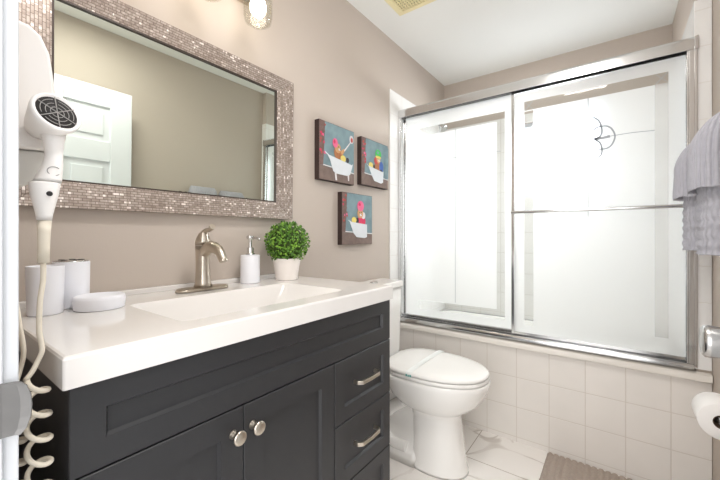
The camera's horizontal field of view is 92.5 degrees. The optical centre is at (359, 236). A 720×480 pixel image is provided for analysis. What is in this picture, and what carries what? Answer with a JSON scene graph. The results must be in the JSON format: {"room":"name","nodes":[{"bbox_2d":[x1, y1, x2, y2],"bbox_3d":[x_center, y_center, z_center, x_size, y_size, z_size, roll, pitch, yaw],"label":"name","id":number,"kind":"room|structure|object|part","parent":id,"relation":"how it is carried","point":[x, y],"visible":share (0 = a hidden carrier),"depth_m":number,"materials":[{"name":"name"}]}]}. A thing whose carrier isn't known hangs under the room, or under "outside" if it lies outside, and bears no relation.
{"room":"bathroom","nodes":[
{"label":"bathroom","id":0,"kind":"room"},
{"bbox_2d":[19,0,443,300],"bbox_3d":[-0.137,-0.081,1.863,0.120,2.372,2.930,0,0,37],"label":"wall","id":1,"kind":"structure","parent":0,"point":[342,69],"depth_m":1.55,"materials":[{"name":"beige paint"}]},
{"bbox_2d":[19,273,274,308],"bbox_3d":[-0.569,0.166,1.163,0.018,0.016,0.906,0,0,37],"label":"backsplash","id":2,"kind":"structure","parent":1,"relation":"attached to","point":[22,304],"depth_m":1.10,"materials":[{"name":"stone"}]},
{"bbox_2d":[19,0,293,219],"bbox_3d":[-0.564,-0.369,1.155,0.028,0.592,0.879,1,1,37],"label":"wall mirror","id":3,"kind":"object","parent":1,"relation":"attached to","point":[173,121],"visible":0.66,"depth_m":1.07,"materials":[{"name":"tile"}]},
{"bbox_3d":[-0.566,-0.107,1.157,0.028,0.069,0.877,1,1,37],"label":"frame rail","id":4,"kind":"part","parent":3,"relation":"part of","materials":[{"name":"tile"}]},
{"bbox_3d":[-0.561,-0.636,1.153,0.028,0.058,0.877,1,1,37],"label":"frame rail","id":5,"kind":"part","parent":3,"relation":"part of","materials":[{"name":"tile"}]},
{"bbox_2d":[238,0,265,18],"bbox_3d":[-0.510,-0.872,1.115,0.170,0.217,0.482,0,0,37],"label":"vanity light","id":6,"kind":"object","parent":1,"relation":"attached to","point":[257,7],"visible":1,"depth_m":1.23,"materials":[{"name":"white glass"}]},
{"bbox_3d":[-0.570,-0.940,1.160,0.022,0.080,0.465,0,0,37],"label":"plate","id":7,"kind":"part","parent":6,"relation":"part of","materials":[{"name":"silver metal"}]},
{"bbox_3d":[-0.369,-0.842,1.248,0.058,0.094,0.058,0,0,37],"label":"bulb","id":8,"kind":"part","parent":6,"relation":"part of","materials":[{"name":"white glass"}]},
{"bbox_2d":[315,119,353,185],"bbox_3d":[-0.123,-0.416,1.751,0.034,0.286,0.273,0,0,37],"label":"picture","id":9,"kind":"object","parent":1,"relation":"attached to","point":[334,144],"visible":1,"depth_m":1.72,"materials":[{"name":"fabric"}]},
{"bbox_2d":[338,192,371,244],"bbox_3d":[-0.022,-0.092,1.888,0.033,0.275,0.274,0,0,37],"label":"picture","id":10,"kind":"object","parent":1,"relation":"attached to","point":[354,210],"visible":1,"depth_m":1.86},
{"bbox_2d":[357,136,387,189],"bbox_3d":[0.080,-0.421,2.025,0.033,0.267,0.277,0,0,37],"label":"picture","id":11,"kind":"object","parent":1,"relation":"attached to","point":[372,156],"visible":1,"depth_m":1.99,"materials":[{"name":"fabric"}]},
{"bbox_2d":[389,89,444,310],"bbox_3d":[0.452,0.037,2.550,0.008,1.955,0.886,0,0,37],"label":"tiled wall","id":12,"kind":"structure","parent":1,"relation":"attached to","point":[397,102],"depth_m":2.23,"materials":[{"name":"white tile"}]},
{"bbox_2d":[426,124,447,132],"bbox_3d":[0.567,-0.820,2.555,0.170,0.117,0.072,0,0,37],"label":"shower head","id":13,"kind":"object","parent":12,"relation":"attached to","point":[442,127],"visible":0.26,"depth_m":2.51},
{"bbox_2d":[390,424,626,479],"bbox_3d":[0.505,1.155,1.387,1.719,0.100,2.930,0,0,37],"label":"floor","id":14,"kind":"structure","parent":0,"point":[489,456],"depth_m":1.69,"materials":[{"name":"tile"}]},
{"bbox_2d":[19,300,389,479],"bbox_3d":[-0.353,0.663,1.011,0.544,0.883,0.898,0,0,37],"label":"bathroom vanity","id":15,"kind":"object","parent":14,"relation":"on","point":[311,400],"visible":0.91,"depth_m":0.75,"materials":[{"name":"grey paint"}]},
{"bbox_3d":[-0.348,0.678,0.632,0.020,0.624,0.296,0,0,37],"label":"door","id":16,"kind":"part","parent":15,"relation":"part of","materials":[{"name":"grey paint"}]},
{"bbox_2d":[19,273,392,390],"bbox_3d":[-0.364,0.213,1.011,0.528,0.110,0.906,0,0,37],"label":"countertop","id":17,"kind":"structure","parent":15,"relation":"on","point":[157,325],"depth_m":0.72,"materials":[{"name":"stone"}]},
{"bbox_2d":[25,264,64,316],"bbox_3d":[-0.699,0.119,0.765,0.067,0.107,0.067,0,0,37],"label":"tumbler","id":18,"kind":"object","parent":17,"relation":"on","point":[53,300],"visible":0.88,"depth_m":0.74,"materials":[{"name":"white ceramic"}]},
{"bbox_2d":[51,259,89,308],"bbox_3d":[-0.707,0.115,0.843,0.074,0.116,0.074,0,0,37],"label":"toothbrush holder","id":19,"kind":"object","parent":17,"relation":"on","point":[77,271],"visible":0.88,"depth_m":0.82,"materials":[{"name":"white ceramic"}]},
{"bbox_3d":[-0.707,0.060,0.843,0.069,0.004,0.069,0,0,37],"label":"lid","id":20,"kind":"part","parent":19,"relation":"part of","materials":[{"name":"silver metal"}]},
{"bbox_2d":[72,291,125,311],"bbox_3d":[-0.624,0.156,0.827,0.098,0.033,0.104,0,0,37],"label":"soap dish","id":21,"kind":"object","parent":17,"relation":"on","point":[98,301],"visible":1,"depth_m":0.80,"materials":[{"name":"white ceramic"}]},
{"bbox_2d":[175,224,227,293],"bbox_3d":[-0.465,0.067,1.077,0.156,0.211,0.170,0,0,37],"label":"faucet","id":22,"kind":"object","parent":17,"relation":"on","point":[202,253],"visible":1,"depth_m":1.09,"materials":[{"name":"silver metal"}]},
{"bbox_3d":[-0.504,0.167,1.106,0.052,0.010,0.170,0,0,37],"label":"plate","id":23,"kind":"part","parent":22,"relation":"part of","materials":[{"name":"silver metal"}]},
{"bbox_3d":[-0.491,-0.005,1.096,0.089,0.067,0.045,0,0,37],"label":"lever handle","id":24,"kind":"part","parent":22,"relation":"part of","materials":[{"name":"silver metal"}]},
{"bbox_3d":[-0.459,0.049,1.073,0.142,0.066,0.038,0,0,37],"label":"spout","id":25,"kind":"part","parent":22,"relation":"part of","materials":[{"name":"silver metal"}]},
{"bbox_2d":[132,284,339,320],"bbox_3d":[-0.316,0.222,0.986,0.279,0.091,0.509,0,0,37],"label":"basin","id":26,"kind":"object","parent":17,"relation":"in","point":[197,307],"depth_m":1.06,"materials":[{"name":"ceramic"}]},
{"bbox_2d":[240,236,260,283],"bbox_3d":[-0.408,0.085,1.281,0.070,0.175,0.071,0,0,-20],"label":"soap dispenser","id":27,"kind":"object","parent":17,"relation":"on","point":[249,262],"visible":1,"depth_m":1.26,"materials":[{"name":"white ceramic"}]},
{"bbox_2d":[240,254,259,283],"bbox_3d":[-0.409,0.121,1.282,0.069,0.104,0.069,0,0,37],"label":"bottle","id":28,"kind":"object","parent":27,"relation":"attached to","point":[249,263],"depth_m":1.25,"materials":[{"name":"white ceramic"}]},
{"bbox_2d":[264,220,310,280],"bbox_3d":[-0.295,0.055,1.383,0.186,0.236,0.188,0,0,37],"label":"potted topiary","id":29,"kind":"object","parent":17,"relation":"on","point":[286,243],"visible":1,"depth_m":1.34,"materials":[{"name":"plant"}]},
{"bbox_2d":[273,258,299,280],"bbox_3d":[-0.294,0.130,1.381,0.109,0.086,0.109,0,0,37],"label":"pot","id":30,"kind":"object","parent":29,"relation":"attached to","point":[285,269],"depth_m":1.34,"materials":[{"name":"ceramic"}]},
{"bbox_3d":[-0.255,0.417,0.716,0.030,0.030,0.030,0,0,37],"label":"knob","id":31,"kind":"part","parent":15,"relation":"part of","materials":[{"name":"silver metal"}]},
{"bbox_3d":[-0.226,0.417,0.754,0.030,0.030,0.030,0,0,37],"label":"knob","id":32,"kind":"part","parent":15,"relation":"part of","materials":[{"name":"silver metal"}]},
{"bbox_3d":[-0.170,0.678,0.872,0.020,0.624,0.298,0,0,37],"label":"door","id":33,"kind":"part","parent":15,"relation":"part of","materials":[{"name":"grey paint"}]},
{"bbox_3d":[0.010,0.459,1.114,0.020,0.186,0.300,0,0,37],"label":"drawer","id":34,"kind":"part","parent":15,"relation":"part of","materials":[{"name":"grey paint"}]},
{"bbox_3d":[0.010,0.647,1.114,0.020,0.184,0.300,0,0,37],"label":"drawer","id":35,"kind":"part","parent":15,"relation":"part of","materials":[{"name":"grey paint"}]},
{"bbox_3d":[0.027,0.635,1.094,0.032,0.012,0.118,0,0,37],"label":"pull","id":36,"kind":"part","parent":15,"relation":"part of","materials":[{"name":"silver metal"}]},
{"bbox_3d":[0.027,0.447,1.094,0.032,0.012,0.118,0,0,37],"label":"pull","id":37,"kind":"part","parent":15,"relation":"part of","materials":[{"name":"silver metal"}]},
{"bbox_3d":[0.010,0.866,1.114,0.020,0.248,0.300,0,0,37],"label":"drawer","id":38,"kind":"part","parent":15,"relation":"part of","materials":[{"name":"grey paint"}]},
{"bbox_2d":[362,278,490,479],"bbox_3d":[0.297,0.677,1.741,0.694,0.856,0.374,0,0,37],"label":"toilet","id":39,"kind":"object","parent":14,"relation":"on","point":[427,408],"visible":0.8,"depth_m":1.59,"materials":[{"name":"ceramic"}]},
{"bbox_3d":[0.083,0.272,1.900,0.161,0.034,0.374,0,0,37],"label":"tank lid","id":40,"kind":"part","parent":39,"relation":"part of","materials":[{"name":"ceramic"}]},
{"bbox_3d":[0.079,0.487,1.902,0.152,0.395,0.358,0,0,37],"label":"tank","id":41,"kind":"part","parent":39,"relation":"part of","materials":[{"name":"ceramic"}]},
{"bbox_2d":[406,350,443,377],"bbox_3d":[0.332,0.626,1.714,0.028,0.026,0.379,0,0,37],"label":"band","id":42,"kind":"object","parent":39,"relation":"on","point":[409,371],"visible":0.95,"depth_m":1.66,"materials":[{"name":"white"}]},
{"bbox_3d":[0.381,0.650,1.678,0.476,0.018,0.368,0,0,37],"label":"seat","id":43,"kind":"part","parent":39,"relation":"part of","materials":[{"name":"plastic"}]},
{"bbox_3d":[0.377,0.627,1.682,0.485,0.024,0.368,0,0,37],"label":"seat lid","id":44,"kind":"part","parent":39,"relation":"part of","materials":[{"name":"plastic"}]},
{"bbox_3d":[0.378,0.882,1.681,0.493,0.446,0.368,0,0,37],"label":"bowl","id":45,"kind":"part","parent":39,"relation":"part of","materials":[{"name":"ceramic"}]},
{"bbox_2d":[440,309,532,325],"bbox_3d":[1.080,0.846,2.201,1.414,0.478,0.678,0,0,37],"label":"bathtub","id":46,"kind":"object","parent":14,"relation":"on","point":[528,322],"visible":0.06,"depth_m":2.67,"materials":[{"name":"ceramic"}]},
{"bbox_2d":[539,452,631,479],"bbox_3d":[1.026,1.096,1.356,0.590,0.017,0.560,0,0,37],"label":"bath mat","id":47,"kind":"object","parent":14,"relation":"on","point":[555,467],"visible":1,"depth_m":1.60,"materials":[{"name":"beige fabric"}]},
{"bbox_2d":[347,0,678,85],"bbox_3d":[0.505,-1.317,1.387,1.719,0.100,2.930,0,0,37],"label":"ceiling","id":48,"kind":"structure","parent":0,"point":[455,41],"depth_m":2.09,"materials":[{"name":"paint"}]},
{"bbox_2d":[385,0,435,15],"bbox_3d":[0.254,-1.260,1.782,0.260,0.014,0.260,0,0,37],"label":"ceiling vent","id":49,"kind":"object","parent":48,"relation":"in","point":[401,7],"visible":1,"depth_m":1.87,"materials":[{"name":"plastic"}]},
{"bbox_2d":[399,327,711,479],"bbox_3d":[0.871,0.852,1.875,1.469,0.506,0.070,0,0,37],"label":"tile surround","id":50,"kind":"structure","parent":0,"point":[628,423],"depth_m":1.65,"materials":[{"name":"tile"}]},
{"bbox_2d":[400,321,712,383],"bbox_3d":[0.871,0.577,1.873,1.468,0.042,0.123,0,0,37],"label":"ledge","id":51,"kind":"object","parent":50,"relation":"on","point":[677,372],"visible":0.67,"depth_m":1.68,"materials":[{"name":"stone"}]},
{"bbox_2d":[398,35,698,369],"bbox_3d":[0.845,-0.138,1.873,1.427,1.388,0.100,0,0,37],"label":"sliding shower door","id":52,"kind":"structure","parent":51,"relation":"on","point":[613,276],"depth_m":1.72,"materials":[{"name":"white glass"}]},
{"bbox_3d":[0.584,-0.139,2.103,0.696,1.336,0.016,0,0,37],"label":"panel frame","id":53,"kind":"part","parent":52,"relation":"part of","materials":[{"name":"white glass"}]},
{"bbox_3d":[0.581,-0.136,2.105,0.680,1.322,0.006,0,0,37],"label":"glass panel","id":54,"kind":"part","parent":52,"relation":"part of","materials":[{"name":"glass"}]},
{"bbox_3d":[1.112,-0.132,1.674,0.702,1.322,0.016,0,0,37],"label":"panel frame","id":55,"kind":"part","parent":52,"relation":"part of","materials":[{"name":"white glass"}]},
{"bbox_3d":[1.115,-0.129,1.672,0.686,1.308,0.006,0,0,37],"label":"glass panel","id":56,"kind":"part","parent":52,"relation":"part of","materials":[{"name":"glass"}]},
{"bbox_2d":[592,117,654,160],"bbox_3d":[1.206,-0.383,1.599,0.249,0.575,0.001,0,0,37],"label":"shower head","id":57,"kind":"object","parent":52,"relation":"on","point":[613,138],"depth_m":1.59},
{"bbox_2d":[444,24,671,128],"bbox_3d":[1.324,-0.081,2.529,1.432,2.372,0.120,0,0,37],"label":"wall","id":58,"kind":"structure","parent":0,"point":[662,35],"depth_m":2.36,"materials":[{"name":"beige paint"}]},
{"bbox_2d":[445,113,532,319],"bbox_3d":[1.286,-0.045,2.478,1.416,1.700,0.008,0,0,37],"label":"tiled wall","id":59,"kind":"structure","parent":58,"relation":"attached to","point":[528,201],"depth_m":2.62,"materials":[{"name":"beige tile"}]},
{"bbox_2d":[672,0,719,479],"bbox_3d":[1.129,-0.081,0.924,0.167,2.372,2.930,0,0,37],"label":"wall","id":60,"kind":"structure","parent":0,"point":[684,7],"depth_m":1.38,"materials":[{"name":"beige paint"}]},
{"bbox_2d":[681,0,711,370],"bbox_3d":[1.649,-0.215,1.735,0.054,1.540,0.768,0,0,37],"label":"tiled wall","id":61,"kind":"structure","parent":60,"relation":"attached to","point":[699,22],"depth_m":1.43,"materials":[{"name":"white tile"}]},
{"bbox_3d":[1.126,-0.280,1.059,0.091,0.044,0.562,0,0,37],"label":"towel bar","id":62,"kind":"object","parent":60,"relation":"attached to","visible":0},
{"bbox_2d":[672,144,697,200],"bbox_3d":[1.170,-0.229,1.174,0.154,0.202,0.221,0,0,37],"label":"towel","id":63,"kind":"object","parent":62,"relation":"hanging from","point":[680,168],"visible":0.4,"depth_m":1.16,"materials":[{"name":"grey fabric"}]},
{"bbox_2d":[682,196,697,250],"bbox_3d":[1.172,-0.128,1.173,0.109,0.354,0.184,0,0,37],"label":"towel","id":64,"kind":"object","parent":62,"relation":"hanging from","point":[689,221],"visible":0.2,"depth_m":1.15,"materials":[{"name":"grey fabric"}]},
{"bbox_2d":[687,112,719,193],"bbox_3d":[1.032,-0.237,0.977,0.144,0.212,0.221,0,0,37],"label":"towel","id":65,"kind":"object","parent":62,"relation":"hanging from","point":[703,154],"visible":0.95,"depth_m":0.94,"materials":[{"name":"grey fabric"}]},
{"bbox_2d":[695,186,719,255],"bbox_3d":[1.032,-0.127,0.978,0.109,0.363,0.190,0,0,37],"label":"towel","id":66,"kind":"object","parent":62,"relation":"hanging from","point":[707,208],"visible":0.45,"depth_m":0.95,"materials":[{"name":"grey fabric"}]},
{"bbox_3d":[-0.330,-0.081,0.261,1.479,2.372,0.125,0,0,37],"label":"wall","id":67,"kind":"structure","parent":0,"visible":0},
{"bbox_2d":[0,0,32,479],"bbox_3d":[-0.134,0.055,0.130,0.940,2.100,0.152,0,0,37],"label":"trim","id":68,"kind":"structure","parent":67,"relation":"attached to","point":[16,404],"depth_m":0.42,"materials":[{"name":"paint"}]},
{"bbox_3d":[-0.425,0.207,0.403,0.061,0.064,0.007,0,0,-45],"label":"strike plate","id":69,"kind":"part","parent":68,"relation":"part of","materials":[{"name":"metal"}]},
{"bbox_2d":[19,21,80,479],"bbox_3d":[-0.507,0.114,0.530,0.184,0.876,0.095,0,0,37],"label":"hair dryer","id":70,"kind":"object","parent":67,"relation":"attached to","point":[46,118],"visible":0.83,"depth_m":0.51,"materials":[{"name":"plastic"}]},
{"bbox_3d":[-0.512,0.236,0.512,0.092,0.618,0.026,0,0,42],"label":"coiled cord","id":71,"kind":"part","parent":70,"relation":"part of","materials":[{"name":"plastic"}]},
{"bbox_3d":[-0.455,0.295,0.487,0.048,0.513,0.032,0,0,37],"label":"coiled cord","id":72,"kind":"part","parent":70,"relation":"part of","materials":[{"name":"plastic"}]},
{"bbox_3d":[-0.464,-0.051,0.507,0.034,0.056,0.036,0,0,37],"label":"handle","id":73,"kind":"part","parent":70,"relation":"part of","materials":[{"name":"plastic"}]},
{"bbox_2d":[37,97,76,127],"bbox_3d":[-0.443,-0.181,0.505,0.018,0.048,0.045,0,0,37],"label":"grille","id":74,"kind":"object","parent":70,"relation":"attached to","point":[52,112],"depth_m":0.50,"materials":[{"name":"black plastic"}]},
{"bbox_2d":[699,325,719,357],"bbox_3d":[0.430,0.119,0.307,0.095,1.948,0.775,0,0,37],"label":"door knob","id":75,"kind":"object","parent":67,"relation":"in","point":[709,336],"depth_m":0.56,"materials":[{"name":"metal"}]},
{"bbox_3d":[1.138,0.550,1.059,0.072,0.039,0.179,0,0,37],"label":"paper holder","id":76,"kind":"object","parent":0,"visible":0},
{"bbox_2d":[691,392,719,439],"bbox_3d":[1.117,0.560,1.074,0.109,0.109,0.104,0,0,37],"label":"toilet roll","id":77,"kind":"object","parent":76,"relation":"on","point":[705,406],"visible":1,"depth_m":1.06,"materials":[{"name":"paper"}]}
]}

